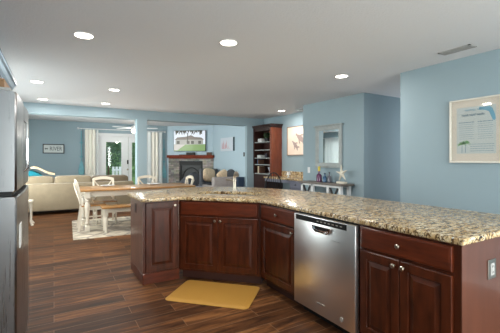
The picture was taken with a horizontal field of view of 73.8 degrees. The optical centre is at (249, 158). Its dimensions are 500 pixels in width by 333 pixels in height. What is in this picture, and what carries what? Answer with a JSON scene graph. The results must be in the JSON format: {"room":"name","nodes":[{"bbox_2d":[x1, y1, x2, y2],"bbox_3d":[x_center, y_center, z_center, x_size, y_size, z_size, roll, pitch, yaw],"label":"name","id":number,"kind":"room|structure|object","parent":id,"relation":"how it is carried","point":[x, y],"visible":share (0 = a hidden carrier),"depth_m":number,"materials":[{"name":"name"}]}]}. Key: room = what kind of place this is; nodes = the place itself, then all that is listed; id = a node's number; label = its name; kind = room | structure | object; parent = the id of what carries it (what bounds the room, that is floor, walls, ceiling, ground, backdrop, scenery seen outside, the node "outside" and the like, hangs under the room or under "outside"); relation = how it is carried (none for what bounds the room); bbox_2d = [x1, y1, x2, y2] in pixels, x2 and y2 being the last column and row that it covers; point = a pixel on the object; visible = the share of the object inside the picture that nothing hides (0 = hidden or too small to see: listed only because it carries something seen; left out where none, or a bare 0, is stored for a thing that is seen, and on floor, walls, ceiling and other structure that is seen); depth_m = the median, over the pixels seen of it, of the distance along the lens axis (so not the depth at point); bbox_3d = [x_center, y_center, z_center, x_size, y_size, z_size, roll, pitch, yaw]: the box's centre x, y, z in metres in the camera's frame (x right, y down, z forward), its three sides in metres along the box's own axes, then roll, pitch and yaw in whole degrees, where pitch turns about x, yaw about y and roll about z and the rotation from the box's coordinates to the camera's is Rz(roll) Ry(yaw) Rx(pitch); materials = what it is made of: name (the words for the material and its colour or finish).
{"room":"kitchen","nodes":[
{"label":"kitchen","id":0,"kind":"room"},
{"bbox_2d":[28,119,166,182],"bbox_3d":[-4.704,0.112,10.170,4.510,2.440,0.100,0,0,-30],"label":"wall","id":1,"kind":"structure","parent":0,"point":[41,132],"depth_m":9.70,"materials":[{"name":"blue paint"}]},
{"bbox_2d":[43,144,63,153],"bbox_3d":[-5.629,-0.293,9.548,0.536,0.270,0.028,0,0,-30],"label":"wall sign","id":2,"kind":"object","parent":1,"relation":"attached to","point":[47,148],"visible":1,"depth_m":9.54,"materials":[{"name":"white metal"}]},
{"bbox_2d":[78,131,83,174],"bbox_3d":[-5.012,-0.178,9.896,0.164,1.300,0.051,0,0,-30],"label":"oar","id":3,"kind":"object","parent":1,"relation":"attached to","point":[81,167],"visible":1,"depth_m":9.88,"materials":[{"name":"teal paint"}]},
{"bbox_2d":[98,136,128,175],"bbox_3d":[-4.264,0.302,10.372,0.923,2.020,0.108,0,0,-30],"label":"door","id":4,"kind":"structure","parent":1,"relation":"in","point":[102,140],"depth_m":10.33,"materials":[{"name":"white paint"}]},
{"bbox_2d":[98,133,134,136],"bbox_3d":[-3.882,0.267,10.636,2.040,2.130,0.130,0,0,-30],"label":"trim","id":5,"kind":"structure","parent":1,"relation":"attached to","point":[99,134],"depth_m":10.39,"materials":[{"name":"white paint"}]},
{"bbox_2d":[77,127,165,182],"bbox_3d":[-3.959,0.179,10.472,2.640,2.225,0.129,0,0,-30],"label":"curtains","id":6,"kind":"object","parent":1,"relation":"attached to","point":[154,138],"visible":0.62,"depth_m":10.82,"materials":[{"name":"fabric"}]},
{"bbox_2d":[129,137,134,180],"bbox_3d":[-3.478,0.302,10.867,0.920,2.020,0.052,0,0,-30],"label":"door","id":7,"kind":"structure","parent":1,"relation":"in","point":[131,139],"depth_m":10.65,"materials":[{"name":"white paint"}]},
{"bbox_2d":[162,139,165,177],"bbox_3d":[-2.884,-0.018,11.149,0.164,1.300,0.051,0,0,-30],"label":"oar","id":8,"kind":"object","parent":1,"relation":"hanging from","point":[163,149],"visible":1,"depth_m":11.13,"materials":[{"name":"teal paint"}]},
{"bbox_2d":[135,119,146,183],"bbox_3d":[-2.517,0.214,7.697,0.220,2.235,0.220,0,0,-30],"label":"column","id":9,"kind":"structure","parent":0,"point":[140,124],"depth_m":7.61,"materials":[{"name":"blue paint"}]},
{"bbox_2d":[26,209,343,332],"bbox_3d":[-0.124,1.382,5.090,7.250,0.100,13.500,0,0,-30],"label":"floor","id":10,"kind":"structure","parent":0,"point":[84,285],"depth_m":3.16,"materials":[{"name":"brown wood"}]},
{"bbox_2d":[0,87,28,332],"bbox_3d":[-1.910,0.450,2.113,0.842,1.705,1.020,0,0,-30],"label":"refrigerator","id":11,"kind":"object","parent":10,"relation":"on","point":[14,126],"visible":1,"depth_m":1.86,"materials":[{"name":"grey metal"}]},
{"bbox_2d":[0,78,9,87],"bbox_3d":[-1.833,-0.449,2.286,0.280,0.160,0.400,0,0,-30],"label":"wooden box","id":12,"kind":"object","parent":11,"relation":"on","point":[3,83],"visible":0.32,"depth_m":2.18,"materials":[{"name":"brown wood"}]},
{"bbox_2d":[0,81,7,86],"bbox_3d":[-1.833,-0.439,2.286,0.280,0.140,0.400,0,0,-30],"label":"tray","id":13,"kind":"object","parent":12,"relation":"on","point":[2,83],"depth_m":2.18,"materials":[{"name":"brown wood"}]},
{"bbox_2d":[19,222,21,247],"bbox_3d":[-1.405,0.462,2.039,0.006,0.140,0.100,0,0,-30],"label":"pad","id":14,"kind":"object","parent":11,"relation":"attached to","point":[20,224],"visible":0.9,"depth_m":2.01,"materials":[{"name":"white"}]},
{"bbox_2d":[28,200,34,225],"bbox_3d":[-4.591,1.093,6.697,0.428,0.501,0.350,0,0,-30],"label":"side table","id":15,"kind":"object","parent":10,"relation":"on","point":[29,201],"visible":0.44,"depth_m":6.66,"materials":[{"name":"beige paint"}]},
{"bbox_2d":[25,175,133,211],"bbox_3d":[-4.574,0.873,8.618,2.840,0.918,0.975,0,0,-30],"label":"sofa","id":16,"kind":"object","parent":10,"relation":"on","point":[47,193],"visible":0.44,"depth_m":8.09,"materials":[{"name":"beige fabric"}]},
{"bbox_2d":[28,170,42,175],"bbox_3d":[-5.271,0.462,8.107,0.385,0.379,0.180,0,0,-35],"label":"pillow","id":17,"kind":"object","parent":16,"relation":"on","point":[31,172],"visible":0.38,"depth_m":8.04,"materials":[{"name":"teal fabric"}]},
{"bbox_2d":[26,176,53,183],"bbox_3d":[-5.203,0.662,8.031,0.840,0.495,0.270,0,0,-30],"label":"cushion","id":18,"kind":"object","parent":16,"relation":"on","point":[31,179],"depth_m":7.98,"materials":[{"name":"beige fabric"}]},
{"bbox_2d":[31,166,54,174],"bbox_3d":[-5.098,0.290,8.208,0.500,0.223,0.320,0,0,-30],"label":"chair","id":19,"kind":"object","parent":16,"relation":"on","point":[32,167],"visible":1,"depth_m":8.09,"materials":[{"name":"white wood"}]},
{"bbox_2d":[54,175,90,182],"bbox_3d":[-4.487,0.662,8.452,0.840,0.495,0.270,0,0,-30],"label":"cushion","id":20,"kind":"object","parent":16,"relation":"on","point":[62,178],"depth_m":8.34,"materials":[{"name":"beige fabric"}]},
{"bbox_2d":[91,175,127,181],"bbox_3d":[-3.738,0.677,8.893,0.920,0.495,0.270,0,0,-30],"label":"cushion","id":21,"kind":"object","parent":16,"relation":"on","point":[116,177],"depth_m":8.82,"materials":[{"name":"beige fabric"}]},
{"bbox_2d":[72,216,130,239],"bbox_3d":[-2.162,1.327,6.896,2.730,0.009,2.080,0,0,-30],"label":"area rug","id":22,"kind":"object","parent":10,"relation":"on","point":[122,227],"visible":0.36,"depth_m":6.25,"materials":[{"name":"white fabric"}]},
{"bbox_2d":[73,179,105,231],"bbox_3d":[-3.041,0.848,6.310,0.540,0.952,0.440,0,0,-30],"label":"dining chair","id":23,"kind":"object","parent":22,"relation":"on","point":[94,205],"visible":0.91,"depth_m":6.18,"materials":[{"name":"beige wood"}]},
{"bbox_2d":[92,176,117,224],"bbox_3d":[-3.030,0.848,6.942,0.440,0.952,0.540,0,0,-30],"label":"dining chair","id":24,"kind":"object","parent":22,"relation":"on","point":[112,201],"visible":0.59,"depth_m":6.98,"materials":[{"name":"beige paint"}]},
{"bbox_2d":[100,204,130,232],"bbox_3d":[-2.054,1.089,6.368,1.460,0.465,0.320,0,0,-30],"label":"bench","id":25,"kind":"object","parent":22,"relation":"on","point":[106,209],"visible":0.48,"depth_m":6.01,"materials":[{"name":"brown wood"}]},
{"bbox_2d":[79,183,195,231],"bbox_3d":[-2.334,0.941,6.923,2.180,0.762,0.960,0,0,-30],"label":"dining table","id":26,"kind":"object","parent":22,"relation":"on","point":[87,192],"visible":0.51,"depth_m":6.42,"materials":[{"name":"brown wood"}]},
{"bbox_2d":[137,175,156,183],"bbox_3d":[-2.237,0.848,7.409,0.440,0.952,0.540,0,0,-30],"label":"dining chair","id":27,"kind":"object","parent":22,"relation":"on","point":[143,176],"visible":0.2,"depth_m":7.62,"materials":[{"name":"beige paint"}]},
{"bbox_2d":[185,175,193,184],"bbox_3d":[-1.552,0.848,7.407,0.540,0.952,0.440,0,0,-30],"label":"dining chair","id":28,"kind":"object","parent":22,"relation":"on","point":[189,176],"visible":0.25,"depth_m":7.54,"materials":[{"name":"beige paint"}]},
{"bbox_2d":[131,198,178,284],"bbox_3d":[-1.113,0.894,3.862,0.408,0.876,0.686,0,0,-30],"label":"base cabinet","id":29,"kind":"object","parent":10,"relation":"on","point":[154,225],"visible":0.93,"depth_m":3.61,"materials":[{"name":"brown wood"}]},
{"bbox_2d":[179,172,198,185],"bbox_3d":[-1.803,0.852,9.588,0.630,0.960,0.672,0,0,37],"label":"barrel chair","id":30,"kind":"object","parent":10,"relation":"on","point":[195,175],"visible":0.15,"depth_m":9.37,"materials":[{"name":"grey fabric"}]},
{"bbox_2d":[167,155,213,185],"bbox_3d":[-1.979,0.602,10.928,1.610,1.460,0.296,0,0,11],"label":"fireplace","id":31,"kind":"object","parent":10,"relation":"on","point":[180,166],"visible":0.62,"depth_m":11.05,"materials":[{"name":"stone"}]},
{"bbox_2d":[199,169,217,185],"bbox_3d":[-1.180,0.817,10.166,0.590,1.030,0.620,0,0,-30],"label":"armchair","id":32,"kind":"object","parent":10,"relation":"on","point":[201,180],"visible":0.15,"depth_m":10.16,"materials":[{"name":"fabric"}]},
{"bbox_2d":[203,168,214,181],"bbox_3d":[-1.218,0.482,9.935,0.415,0.414,0.205,0,0,-43],"label":"pillow","id":33,"kind":"object","parent":32,"relation":"on","point":[208,173],"visible":0.82,"depth_m":9.85,"materials":[{"name":"beige fabric"}]},
{"bbox_2d":[165,280,259,309],"bbox_3d":[-0.351,1.322,3.298,0.820,0.018,0.540,0,0,15],"label":"kitchen mat","id":34,"kind":"object","parent":10,"relation":"on","point":[226,295],"visible":1,"depth_m":3.23,"materials":[{"name":"gold rubber"}]},
{"bbox_2d":[202,177,232,186],"bbox_3d":[-0.873,0.912,9.408,0.710,0.840,0.860,0,0,-30],"label":"armchair","id":35,"kind":"object","parent":10,"relation":"on","point":[216,181],"visible":0.16,"depth_m":8.99,"materials":[{"name":"fabric"}]},
{"bbox_2d":[216,169,226,176],"bbox_3d":[-0.771,0.452,9.293,0.361,0.324,0.148,0,0,-38],"label":"pillow","id":36,"kind":"object","parent":35,"relation":"on","point":[223,173],"visible":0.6,"depth_m":9.23,"materials":[{"name":"beige fabric"}]},
{"bbox_2d":[227,169,234,176],"bbox_3d":[-0.536,0.432,9.408,0.300,0.290,0.110,0,0,-36],"label":"round pillow","id":37,"kind":"object","parent":35,"relation":"on","point":[230,172],"visible":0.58,"depth_m":9.35,"materials":[{"name":"grey fabric"}]},
{"bbox_2d":[179,200,263,283],"bbox_3d":[-0.271,0.894,3.860,0.933,0.876,0.650,0,0,15],"label":"base cabinet","id":38,"kind":"object","parent":10,"relation":"on","point":[218,240],"visible":0.94,"depth_m":3.58,"materials":[{"name":"brown wood"}]},
{"bbox_2d":[236,177,243,186],"bbox_3d":[-0.274,0.912,9.120,0.180,0.840,0.162,0,0,-30],"label":"cube","id":39,"kind":"object","parent":10,"relation":"on","point":[240,180],"visible":0.33,"depth_m":9.05,"materials":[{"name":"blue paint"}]},
{"bbox_2d":[252,123,282,187],"bbox_3d":[0.446,0.222,8.775,0.370,2.220,0.922,0,0,-30],"label":"bookcase","id":40,"kind":"object","parent":10,"relation":"on","point":[273,147],"visible":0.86,"depth_m":8.67,"materials":[{"name":"brown wood"}]},
{"bbox_2d":[259,166,264,172],"bbox_3d":[0.323,0.290,8.974,0.180,0.180,0.035,0,0,-30],"label":"book","id":41,"kind":"object","parent":40,"relation":"on","point":[261,168],"visible":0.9,"depth_m":8.96,"materials":[{"name":"brown paper"}]},
{"bbox_2d":[263,132,269,140],"bbox_3d":[0.457,-0.578,8.743,0.215,0.245,0.259,0,0,-30],"label":"potted plant","id":42,"kind":"object","parent":40,"relation":"on","point":[267,136],"visible":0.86,"depth_m":8.71,"materials":[{"name":"green plant"}]},
{"bbox_2d":[264,172,282,188],"bbox_3d":[0.491,0.807,7.365,0.424,1.054,0.455,0,0,-5],"label":"chair","id":43,"kind":"object","parent":10,"relation":"on","point":[272,172],"visible":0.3,"depth_m":7.17,"materials":[{"name":"black metal"}]},
{"bbox_2d":[261,203,303,306],"bbox_3d":[0.507,0.894,3.357,0.660,0.876,0.608,0,0,-30],"label":"base cabinet","id":44,"kind":"object","parent":10,"relation":"on","point":[277,223],"visible":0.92,"depth_m":3.18,"materials":[{"name":"brown wood"}]},
{"bbox_2d":[263,171,302,190],"bbox_3d":[0.952,0.817,7.705,0.593,1.030,1.515,0,0,-30],"label":"desk","id":45,"kind":"object","parent":10,"relation":"on","point":[293,180],"visible":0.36,"depth_m":7.81,"materials":[{"name":"stone"}]},
{"bbox_2d":[298,180,353,195],"bbox_3d":[1.367,0.879,6.125,0.310,0.905,1.150,0,0,-30],"label":"console table","id":46,"kind":"object","parent":10,"relation":"on","point":[311,183],"visible":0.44,"depth_m":5.88,"materials":[{"name":"grey wood"}]},
{"bbox_2d":[316,166,321,181],"bbox_3d":[1.294,0.282,6.239,0.104,0.290,0.104,0,0,-30],"label":"bottle","id":47,"kind":"object","parent":46,"relation":"on","point":[318,176],"visible":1,"depth_m":6.20,"materials":[{"name":"purple glass"}]},
{"bbox_2d":[327,172,330,182],"bbox_3d":[1.442,0.332,6.047,0.072,0.190,0.072,0,0,-30],"label":"bottle","id":48,"kind":"object","parent":46,"relation":"on","point":[329,176],"visible":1,"depth_m":6.02,"materials":[{"name":"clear glass"}]},
{"bbox_2d":[336,166,346,183],"bbox_3d":[1.584,0.259,5.766,0.100,0.336,0.274,0,0,-30],"label":"starfish ornament","id":49,"kind":"object","parent":46,"relation":"on","point":[341,172],"visible":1,"depth_m":5.74,"materials":[{"name":"beige ceramic"}]},
{"bbox_2d":[294,211,359,332],"bbox_3d":[0.822,0.898,2.779,0.644,0.868,0.692,0,0,-30],"label":"dishwasher","id":50,"kind":"object","parent":10,"relation":"on","point":[326,249],"visible":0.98,"depth_m":2.56,"materials":[{"name":"silver metal"}]},
{"bbox_2d":[357,224,499,332],"bbox_3d":[1.353,0.894,2.304,1.052,0.876,0.722,0,0,-30],"label":"base cabinet","id":51,"kind":"object","parent":10,"relation":"on","point":[409,283],"visible":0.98,"depth_m":1.94,"materials":[{"name":"brown wood"}]},
{"bbox_2d":[127,187,499,245],"bbox_3d":[0.158,0.436,3.369,2.139,0.037,3.791,0,0,-30],"label":"countertop","id":52,"kind":"structure","parent":51,"relation":"on","point":[449,225],"depth_m":2.76,"materials":[{"name":"beige stone"}]},
{"bbox_2d":[226,171,238,190],"bbox_3d":[-0.203,0.289,4.329,0.122,0.258,0.257,0,0,-38],"label":"faucet","id":53,"kind":"object","parent":52,"relation":"on","point":[236,174],"visible":0.98,"depth_m":4.35,"materials":[{"name":"silver metal"}]},
{"bbox_2d":[487,258,495,279],"bbox_3d":[1.391,0.632,1.915,0.090,0.110,0.006,0,0,-30],"label":"outlet plate","id":54,"kind":"object","parent":51,"relation":"attached to","point":[491,262],"depth_m":1.91,"materials":[{"name":"silver metal"}]},
{"bbox_2d":[491,263,494,275],"bbox_3d":[1.393,0.632,1.911,0.044,0.070,0.003,0,0,-30],"label":"socket","id":55,"kind":"object","parent":51,"relation":"attached to","point":[492,264],"depth_m":1.91,"materials":[{"name":"grey plastic"}]},
{"bbox_2d":[167,125,212,182],"bbox_3d":[-1.991,0.112,11.136,1.601,2.440,0.100,0,0,11],"label":"wall","id":56,"kind":"structure","parent":0,"point":[209,128],"depth_m":11.12,"materials":[{"name":"blue paint"}]},
{"bbox_2d":[174,130,205,150],"bbox_3d":[-1.995,-0.601,11.042,1.114,0.689,0.080,0,0,11],"label":"television","id":57,"kind":"object","parent":56,"relation":"attached to","point":[188,140],"visible":1,"depth_m":11.00,"materials":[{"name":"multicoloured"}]},
{"bbox_2d":[213,125,244,186],"bbox_3d":[-0.629,0.112,10.038,0.100,2.440,2.140,0,0,-30],"label":"wall","id":58,"kind":"structure","parent":0,"point":[235,160],"depth_m":9.85,"materials":[{"name":"blue paint"}]},
{"bbox_2d":[221,137,234,150],"bbox_3d":[-0.678,-0.438,9.971,0.050,0.400,0.845,0,0,-30],"label":"canvas art","id":59,"kind":"object","parent":58,"relation":"attached to","point":[227,144],"visible":1,"depth_m":9.85,"materials":[{"name":"white"}]},
{"bbox_2d":[0,0,499,125],"bbox_3d":[-0.124,-1.158,5.090,7.250,0.100,13.500,0,0,-30],"label":"ceiling","id":60,"kind":"structure","parent":0,"point":[160,55],"depth_m":3.34,"materials":[{"name":"white paint"}]},
{"bbox_2d":[30,80,43,82],"bbox_3d":[-3.047,-1.103,4.763,0.176,0.009,0.176,0,0,-30],"label":"recessed light","id":61,"kind":"object","parent":60,"relation":"in","point":[33,81],"visible":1,"depth_m":4.73,"materials":[{"name":"white"}]},
{"bbox_2d":[73,31,94,38],"bbox_3d":[-1.486,-1.103,2.978,0.176,0.009,0.176,0,0,-30],"label":"recessed light","id":62,"kind":"object","parent":60,"relation":"in","point":[84,35],"visible":1,"depth_m":2.97,"materials":[{"name":"white"}]},
{"bbox_2d":[75,33,92,38],"bbox_3d":[-1.486,-1.103,2.978,0.148,0.005,0.148,0,0,-30],"label":"diffuser","id":63,"kind":"object","parent":62,"relation":"attached to","point":[80,35],"depth_m":2.97,"materials":[{"name":"white"}]},
{"bbox_2d":[112,120,157,132],"bbox_3d":[-3.202,-0.915,9.300,1.204,0.385,1.145,0,0,5],"label":"ceiling fan","id":64,"kind":"object","parent":60,"relation":"hanging from","point":[131,127],"visible":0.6,"depth_m":9.20,"materials":[{"name":"white paint"}]},
{"bbox_2d":[219,39,237,45],"bbox_3d":[-0.203,-1.103,3.164,0.176,0.009,0.176,0,0,-30],"label":"recessed light","id":65,"kind":"object","parent":60,"relation":"in","point":[226,42],"visible":1,"depth_m":3.15,"materials":[{"name":"white"}]},
{"bbox_2d":[221,40,235,45],"bbox_3d":[-0.203,-1.103,3.164,0.148,0.005,0.148,0,0,-30],"label":"diffuser","id":66,"kind":"object","parent":65,"relation":"attached to","point":[223,42],"depth_m":3.15,"materials":[{"name":"white plastic"}]},
{"bbox_2d":[335,74,348,77],"bbox_3d":[1.224,-1.103,4.445,0.176,0.009,0.176,0,0,-30],"label":"recessed light","id":67,"kind":"object","parent":60,"relation":"in","point":[340,75],"visible":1,"depth_m":4.44,"materials":[{"name":"white"}]},
{"bbox_2d":[438,44,476,54],"bbox_3d":[2.093,-1.104,3.373,0.130,0.008,0.310,0,0,-30],"label":"ceiling vent","id":68,"kind":"object","parent":60,"relation":"in","point":[469,46],"visible":1,"depth_m":3.35,"materials":[{"name":"grey metal"}]},
{"bbox_2d":[245,118,263,186],"bbox_3d":[0.124,0.112,9.182,0.530,2.440,0.100,0,0,-30],"label":"wall","id":69,"kind":"structure","parent":0,"point":[249,175],"depth_m":9.06,"materials":[{"name":"blue paint"}]},
{"bbox_2d":[23,102,246,125],"bbox_3d":[-2.533,-1.006,7.705,5.550,0.205,0.250,0,0,-30],"label":"beam","id":70,"kind":"structure","parent":69,"relation":"attached to","point":[33,108],"depth_m":7.43,"materials":[{"name":"blue paint"}]},
{"bbox_2d":[264,112,302,189],"bbox_3d":[1.033,0.112,8.260,0.100,2.440,2.610,0,0,-30],"label":"wall","id":71,"kind":"structure","parent":0,"point":[289,162],"depth_m":8.29,"materials":[{"name":"blue paint"}]},
{"bbox_2d":[282,171,302,176],"bbox_3d":[1.198,0.366,7.850,0.020,0.129,1.515,0,0,-30],"label":"backsplash","id":72,"kind":"structure","parent":71,"relation":"attached to","point":[284,173],"depth_m":8.08,"materials":[{"name":"stone"}]},
{"bbox_2d":[287,125,302,154],"bbox_3d":[1.141,-0.438,7.947,0.028,0.700,0.820,0,0,-30],"label":"picture","id":73,"kind":"object","parent":71,"relation":"attached to","point":[295,133],"visible":0.8,"depth_m":8.01,"materials":[{"name":"beige paper"}]},
{"bbox_2d":[303,94,358,196],"bbox_3d":[1.517,0.112,6.294,0.100,2.440,1.470,0,0,-30],"label":"wall","id":74,"kind":"structure","parent":0,"point":[345,110],"depth_m":6.06,"materials":[{"name":"blue paint"}]},
{"bbox_2d":[313,123,343,167],"bbox_3d":[1.457,-0.239,6.236,0.057,0.807,0.750,0,0,-30],"label":"wall mirror","id":75,"kind":"object","parent":74,"relation":"attached to","point":[328,138],"visible":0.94,"depth_m":6.22,"materials":[{"name":"silver glass"}]},
{"bbox_2d":[359,93,399,201],"bbox_3d":[2.540,0.112,5.986,1.550,2.440,0.100,0,0,-30],"label":"wall","id":76,"kind":"structure","parent":0,"point":[379,115],"depth_m":5.75,"materials":[{"name":"blue paint"}]},
{"bbox_2d":[400,49,499,213],"bbox_3d":[3.230,0.112,2.201,0.100,2.440,4.917,0,0,-30],"label":"wall","id":77,"kind":"structure","parent":0,"point":[427,176],"depth_m":3.83,"materials":[{"name":"blue paint"}]},
{"bbox_2d":[449,94,499,162],"bbox_3d":[2.380,-0.302,3.515,0.025,0.688,0.530,0,0,-30],"label":"framed print","id":78,"kind":"object","parent":77,"relation":"attached to","point":[474,123],"visible":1,"depth_m":3.52,"materials":[{"name":"beige paper"}]},
{"bbox_3d":[-3.180,0.112,3.234,0.100,2.440,13.400,0,0,-30],"label":"wall","id":79,"kind":"structure","parent":0,"visible":0},
{"bbox_2d":[0,49,16,89],"bbox_3d":[-1.859,-0.694,1.785,0.707,0.252,3.762,0,0,-30],"label":"upper cabinet","id":80,"kind":"object","parent":79,"relation":"attached to","point":[5,71],"visible":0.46,"depth_m":2.94,"materials":[{"name":"blue"}]},
{"label":"outside","id":81,"kind":"structure","parent":0,"visible":0},
{"bbox_3d":[-11.287,1.402,23.120,32.000,0.100,28.700,0,0,-30],"label":"lawn","id":82,"kind":"structure","parent":81,"visible":0},
{"bbox_2d":[106,137,128,174],"bbox_3d":[-9.046,-1.163,21.309,4.678,5.023,4.660,0,0,-30],"label":"tree","id":83,"kind":"object","parent":82,"relation":"on","point":[113,145],"visible":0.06,"depth_m":21.06,"materials":[{"name":"green plant"}]},
{"bbox_2d":[106,142,134,176],"bbox_3d":[-11.558,-0.218,23.579,16.000,3.100,2.035,0,0,-30],"label":"hedge","id":84,"kind":"object","parent":82,"relation":"on","point":[111,153],"visible":0.02,"depth_m":24.21,"materials":[{"name":"green plant"}]},
{"bbox_2d":[120,138,134,165],"bbox_3d":[-4.816,-0.569,16.282,2.870,3.836,2.906,0,0,-30],"label":"tree","id":85,"kind":"object","parent":82,"relation":"on","point":[133,144],"visible":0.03,"depth_m":15.57,"materials":[{"name":"green plant"}]},
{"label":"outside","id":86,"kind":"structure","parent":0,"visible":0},
{"bbox_3d":[-4.503,1.397,12.086,7.500,0.110,3.000,0,0,-30],"label":"patio","id":87,"kind":"object","parent":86,"visible":0},
{"bbox_2d":[112,167,128,180],"bbox_3d":[-4.944,0.812,12.540,0.690,1.060,0.610,0,0,-30],"label":"fence","id":88,"kind":"object","parent":87,"relation":"on","point":[116,169],"visible":0.1,"depth_m":12.23,"materials":[{"name":"white paint"}]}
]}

